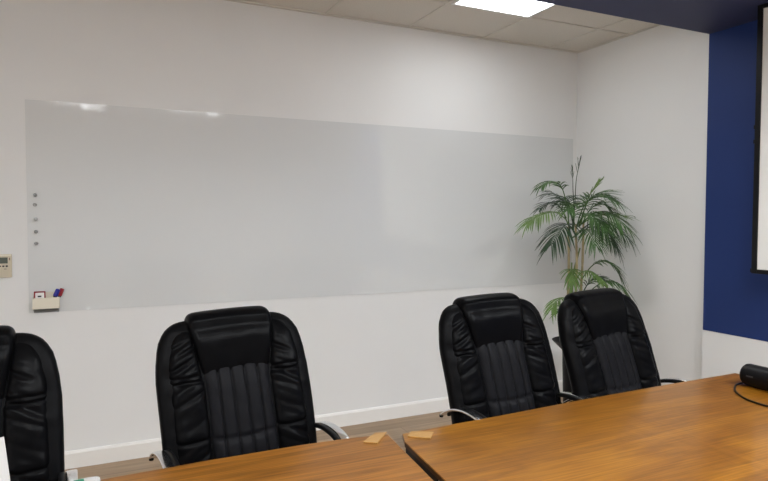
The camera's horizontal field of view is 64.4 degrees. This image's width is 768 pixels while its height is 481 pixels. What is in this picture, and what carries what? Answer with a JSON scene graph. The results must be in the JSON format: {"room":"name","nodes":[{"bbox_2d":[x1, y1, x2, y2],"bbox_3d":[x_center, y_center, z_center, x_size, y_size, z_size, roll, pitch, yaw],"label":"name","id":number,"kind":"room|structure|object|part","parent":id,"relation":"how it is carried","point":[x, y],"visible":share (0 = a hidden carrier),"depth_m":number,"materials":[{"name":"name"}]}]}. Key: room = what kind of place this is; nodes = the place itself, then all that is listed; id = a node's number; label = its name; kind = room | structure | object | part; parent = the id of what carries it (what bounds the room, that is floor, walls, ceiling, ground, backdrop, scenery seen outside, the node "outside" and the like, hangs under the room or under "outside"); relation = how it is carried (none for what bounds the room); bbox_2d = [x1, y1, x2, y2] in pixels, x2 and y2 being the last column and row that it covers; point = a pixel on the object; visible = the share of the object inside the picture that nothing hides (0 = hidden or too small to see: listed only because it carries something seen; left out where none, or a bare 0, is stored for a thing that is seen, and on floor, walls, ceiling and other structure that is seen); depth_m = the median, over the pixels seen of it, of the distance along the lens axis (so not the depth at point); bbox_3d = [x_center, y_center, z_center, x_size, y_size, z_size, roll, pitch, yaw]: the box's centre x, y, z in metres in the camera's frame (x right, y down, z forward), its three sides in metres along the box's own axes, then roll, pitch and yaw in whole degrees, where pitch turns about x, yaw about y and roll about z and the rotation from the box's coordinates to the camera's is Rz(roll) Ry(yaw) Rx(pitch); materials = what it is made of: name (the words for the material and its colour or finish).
{"room":"conference room","nodes":[
{"label":"conference room","id":0,"kind":"room"},
{"bbox_2d":[0,0,577,451],"bbox_3d":[-1.242,-0.100,3.777,6.400,2.800,0.100,-1,2,-25],"label":"wall","id":1,"kind":"structure","parent":0,"point":[362,351],"depth_m":3.90,"materials":[{"name":"paint"}]},
{"bbox_2d":[0,254,11,277],"bbox_3d":[-2.097,0.139,3.318,0.120,0.127,0.021,-1,2,-25],"label":"thermostat","id":2,"kind":"object","parent":1,"relation":"attached to","point":[5,259],"visible":1,"depth_m":3.33,"materials":[{"name":"beige plastic"}]},
{"bbox_2d":[25,99,572,312],"bbox_3d":[-0.211,-0.214,4.198,3.897,1.182,0.005,-1,2,-25],"label":"whiteboard","id":3,"kind":"object","parent":1,"relation":"attached to","point":[136,206],"visible":1,"depth_m":3.95,"materials":[{"name":"white"}]},
{"bbox_2d":[32,292,59,312],"bbox_3d":[-1.888,0.346,3.406,0.132,0.114,0.046,-1,2,-25],"label":"holder","id":4,"kind":"object","parent":3,"relation":"attached to","point":[50,303],"visible":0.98,"depth_m":3.40,"materials":[{"name":"beige plastic"}]},
{"bbox_2d":[34,291,45,297],"bbox_3d":[-1.921,0.329,3.401,0.056,0.090,0.008,-1,2,-25],"label":"framed card","id":5,"kind":"object","parent":4,"relation":"in","point":[37,294],"visible":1,"depth_m":3.40,"materials":[{"name":"red plastic"}]},
{"bbox_3d":[-1.897,0.332,3.425,0.124,0.086,0.004,-1,2,-25],"label":"plate","id":6,"kind":"part","parent":4,"relation":"part of","materials":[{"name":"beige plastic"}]},
{"bbox_2d":[53,289,59,296],"bbox_3d":[-1.847,0.322,3.416,0.056,0.105,0.024,-1,2,-22],"label":"marker pen","id":7,"kind":"object","parent":4,"relation":"in","point":[57,291],"visible":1,"depth_m":3.41,"materials":[{"name":"blue plastic"}]},
{"bbox_2d":[58,288,63,296],"bbox_3d":[-1.836,0.321,3.440,0.056,0.105,0.024,-1,2,-22],"label":"marker pen","id":8,"kind":"object","parent":4,"relation":"in","point":[61,289],"visible":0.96,"depth_m":3.43,"materials":[{"name":"red plastic"}]},
{"bbox_2d":[64,380,562,469],"bbox_3d":[-1.265,1.252,3.756,6.300,0.100,0.014,-1,2,-25],"label":"baseboard","id":9,"kind":"structure","parent":1,"relation":"attached to","point":[144,448],"depth_m":4.16,"materials":[{"name":"white paint"}]},
{"bbox_2d":[65,397,562,479],"bbox_3d":[0.248,1.464,0.890,6.600,0.100,6.700,-1,2,-25],"label":"floor","id":10,"kind":"structure","parent":0,"point":[394,428],"depth_m":4.06,"materials":[{"name":"carpet"}]},
{"bbox_2d":[0,325,77,480],"bbox_3d":[-1.147,0.830,1.604,0.614,1.107,0.732,-1,2,-27],"label":"office chair","id":11,"kind":"object","parent":10,"relation":"on","point":[31,400],"visible":0.93,"depth_m":1.83,"materials":[{"name":"black leather"}]},
{"bbox_3d":[-1.221,0.685,1.739,0.260,0.477,0.151,-3,3,-27],"label":"ribbed panel","id":12,"kind":"part","parent":11,"relation":"part of","materials":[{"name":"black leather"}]},
{"bbox_3d":[-0.903,0.814,1.765,0.033,0.254,0.409,-1,2,-27],"label":"armrest","id":13,"kind":"part","parent":11,"relation":"part of","materials":[{"name":"silver metal"}]},
{"bbox_2d":[149,306,348,467],"bbox_3d":[-0.421,0.815,2.040,0.618,1.107,0.732,-1,3,-30],"label":"office chair","id":14,"kind":"object","parent":10,"relation":"on","point":[234,381],"visible":0.81,"depth_m":2.16,"materials":[{"name":"black leather"}]},
{"bbox_3d":[-0.690,0.809,1.921,0.033,0.254,0.409,-1,3,-30],"label":"armrest","id":15,"kind":"part","parent":14,"relation":"part of","materials":[{"name":"silver metal"}]},
{"bbox_3d":[-0.502,0.670,2.171,0.260,0.477,0.151,-3,4,-30],"label":"ribbed panel","id":16,"kind":"part","parent":14,"relation":"part of","materials":[{"name":"black leather"}]},
{"bbox_3d":[-0.184,0.798,2.214,0.033,0.254,0.409,-1,3,-30],"label":"armrest","id":17,"kind":"part","parent":14,"relation":"part of","materials":[{"name":"silver metal"}]},
{"bbox_2d":[101,434,432,480],"bbox_3d":[-0.706,1.031,1.161,2.014,0.740,0.971,-1,2,-25],"label":"conference table","id":18,"kind":"object","parent":10,"relation":"on","point":[349,459],"visible":0.96,"depth_m":1.73,"materials":[{"name":"brown wood"}]},
{"bbox_2d":[0,437,9,480],"bbox_3d":[-0.951,0.565,1.443,0.132,0.169,0.073,-1,2,-29],"label":"table sign","id":19,"kind":"object","parent":18,"relation":"on","point":[4,469],"visible":1,"depth_m":1.48,"materials":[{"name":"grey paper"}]},
{"bbox_2d":[72,476,100,480],"bbox_3d":[-0.810,0.637,1.546,0.170,0.018,0.100,-1,2,-29],"label":"packet","id":20,"kind":"object","parent":18,"relation":"on","point":[94,478],"visible":1,"depth_m":1.60,"materials":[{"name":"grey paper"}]},
{"bbox_2d":[363,432,386,443],"bbox_3d":[-0.028,0.630,1.951,0.046,0.004,0.105,1,2,17],"label":"wooden plate","id":21,"kind":"object","parent":18,"relation":"on","point":[374,438],"visible":1,"depth_m":1.93,"materials":[{"name":"brown wood"}]},
{"bbox_2d":[439,292,587,423],"bbox_3d":[0.594,0.801,2.459,0.604,1.107,0.732,-1,2,-25],"label":"office chair","id":22,"kind":"object","parent":10,"relation":"on","point":[496,355],"visible":0.58,"depth_m":2.59,"materials":[{"name":"black leather"}]},
{"bbox_3d":[0.335,0.793,2.373,0.033,0.254,0.409,-1,2,-25],"label":"armrest","id":23,"kind":"part","parent":22,"relation":"part of","materials":[{"name":"silver metal"}]},
{"bbox_3d":[0.524,0.655,2.596,0.260,0.477,0.151,-3,3,-25],"label":"ribbed panel","id":24,"kind":"part","parent":22,"relation":"part of","materials":[{"name":"black leather"}]},
{"bbox_3d":[0.824,0.785,2.603,0.033,0.254,0.409,-1,2,-25],"label":"armrest","id":25,"kind":"part","parent":22,"relation":"part of","materials":[{"name":"silver metal"}]},
{"bbox_2d":[514,155,642,401],"bbox_3d":[1.416,0.331,4.343,0.786,1.904,0.959,1,3,31],"label":"potted palm","id":26,"kind":"object","parent":10,"relation":"on","point":[571,279],"visible":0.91,"depth_m":4.30,"materials":[{"name":"green plant"}]},
{"bbox_2d":[552,336,571,401],"bbox_3d":[1.399,1.004,4.497,0.316,0.548,0.316,-1,2,-25],"label":"pot","id":27,"kind":"object","parent":26,"relation":"attached to","point":[566,382],"depth_m":4.47,"materials":[{"name":"black"}]},
{"bbox_2d":[402,373,767,480],"bbox_3d":[0.978,1.005,1.940,1.846,0.740,1.012,-1,2,-25],"label":"conference table","id":28,"kind":"object","parent":10,"relation":"on","point":[699,429],"visible":0.98,"depth_m":1.94,"materials":[{"name":"brown wood"}]},
{"bbox_2d":[407,431,433,438],"bbox_3d":[0.119,0.629,1.976,0.078,0.004,0.058,1,2,13],"label":"wooden plate","id":29,"kind":"object","parent":28,"relation":"on","point":[414,434],"visible":1,"depth_m":1.97,"materials":[{"name":"brown wood"}]},
{"bbox_2d":[734,382,767,406],"bbox_3d":[1.515,0.616,2.297,0.194,0.010,0.569,0,2,-15],"label":"cable","id":30,"kind":"object","parent":28,"relation":"on","point":[735,385],"visible":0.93,"depth_m":2.37,"materials":[{"name":"black plastic"}]},
{"bbox_2d":[739,364,767,390],"bbox_3d":[1.644,0.574,2.354,0.093,0.092,0.524,-1,2,-26],"label":"speaker","id":31,"kind":"object","parent":28,"relation":"on","point":[756,376],"visible":1,"depth_m":2.51,"materials":[{"name":"black plastic"}]},
{"bbox_2d":[557,288,690,403],"bbox_3d":[1.171,0.794,2.662,0.633,1.107,0.732,-1,3,-31],"label":"office chair","id":32,"kind":"object","parent":10,"relation":"on","point":[606,347],"visible":0.55,"depth_m":2.77,"materials":[{"name":"black leather"}]},
{"bbox_3d":[0.909,0.788,2.541,0.033,0.254,0.409,-1,3,-31],"label":"armrest","id":33,"kind":"part","parent":32,"relation":"part of","materials":[{"name":"silver metal"}]},
{"bbox_3d":[1.039,0.588,2.835,0.552,0.646,0.260,-3,4,-31],"label":"backrest","id":34,"kind":"part","parent":32,"relation":"part of","materials":[{"name":"black leather"}]},
{"bbox_3d":[1.073,0.649,2.783,0.260,0.477,0.151,-3,4,-31],"label":"ribbed panel","id":35,"kind":"part","parent":32,"relation":"part of","materials":[{"name":"black leather"}]},
{"bbox_3d":[1.411,0.777,2.844,0.033,0.254,0.409,-1,3,-31],"label":"armrest","id":36,"kind":"part","parent":32,"relation":"part of","materials":[{"name":"silver metal"}]},
{"bbox_2d":[243,0,655,50],"bbox_3d":[0.139,-1.430,0.671,6.500,0.100,6.800,-1,2,-25],"label":"ceiling","id":37,"kind":"structure","parent":0,"point":[452,18],"depth_m":4.19,"materials":[{"name":"tile"}]},
{"bbox_2d":[225,0,659,52],"bbox_3d":[0.139,-1.376,0.673,6.298,0.009,6.598,-1,2,-25],"label":"grid","id":38,"kind":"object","parent":37,"relation":"attached to","point":[333,7],"depth_m":4.28,"materials":[{"name":"white metal"}]},
{"bbox_2d":[451,0,554,17],"bbox_3d":[0.825,-1.487,3.695,0.604,0.012,0.604,-1,2,-25],"label":"recessed light","id":39,"kind":"object","parent":37,"relation":"in","point":[522,8],"visible":0.85,"depth_m":3.88,"materials":[{"name":"white plastic"}]},
{"bbox_2d":[575,25,708,384],"bbox_3d":[3.033,-0.028,2.085,0.100,2.800,6.600,-1,2,-25],"label":"wall","id":40,"kind":"structure","parent":0,"point":[642,97],"depth_m":4.32,"materials":[{"name":"paint"}]},
{"bbox_2d":[533,0,767,33],"bbox_3d":[1.577,-1.352,2.490,2.047,0.190,2.064,-1,2,-25],"label":"beam","id":41,"kind":"structure","parent":40,"relation":"attached to","point":[703,16],"depth_m":3.42,"materials":[{"name":"blue paint"}]},
{"bbox_2d":[702,57,767,378],"bbox_3d":[3.226,-0.005,1.498,0.050,2.800,5.372,-1,2,-25],"label":"wall","id":42,"kind":"structure","parent":40,"relation":"attached to","point":[722,354],"depth_m":3.79,"materials":[{"name":"paint"}]},
{"bbox_2d":[703,20,767,341],"bbox_3d":[3.204,-0.367,1.471,0.003,2.076,5.368,-1,2,-25],"label":"wall panel","id":43,"kind":"object","parent":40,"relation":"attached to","point":[735,300],"depth_m":3.74,"materials":[{"name":"blue paint"}]},
{"bbox_2d":[750,2,767,274],"bbox_3d":[2.386,-0.526,2.679,0.030,1.472,1.560,-1,2,-25],"label":"projection screen","id":44,"kind":"object","parent":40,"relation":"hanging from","point":[759,261],"visible":1,"depth_m":3.34,"materials":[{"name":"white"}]}
]}

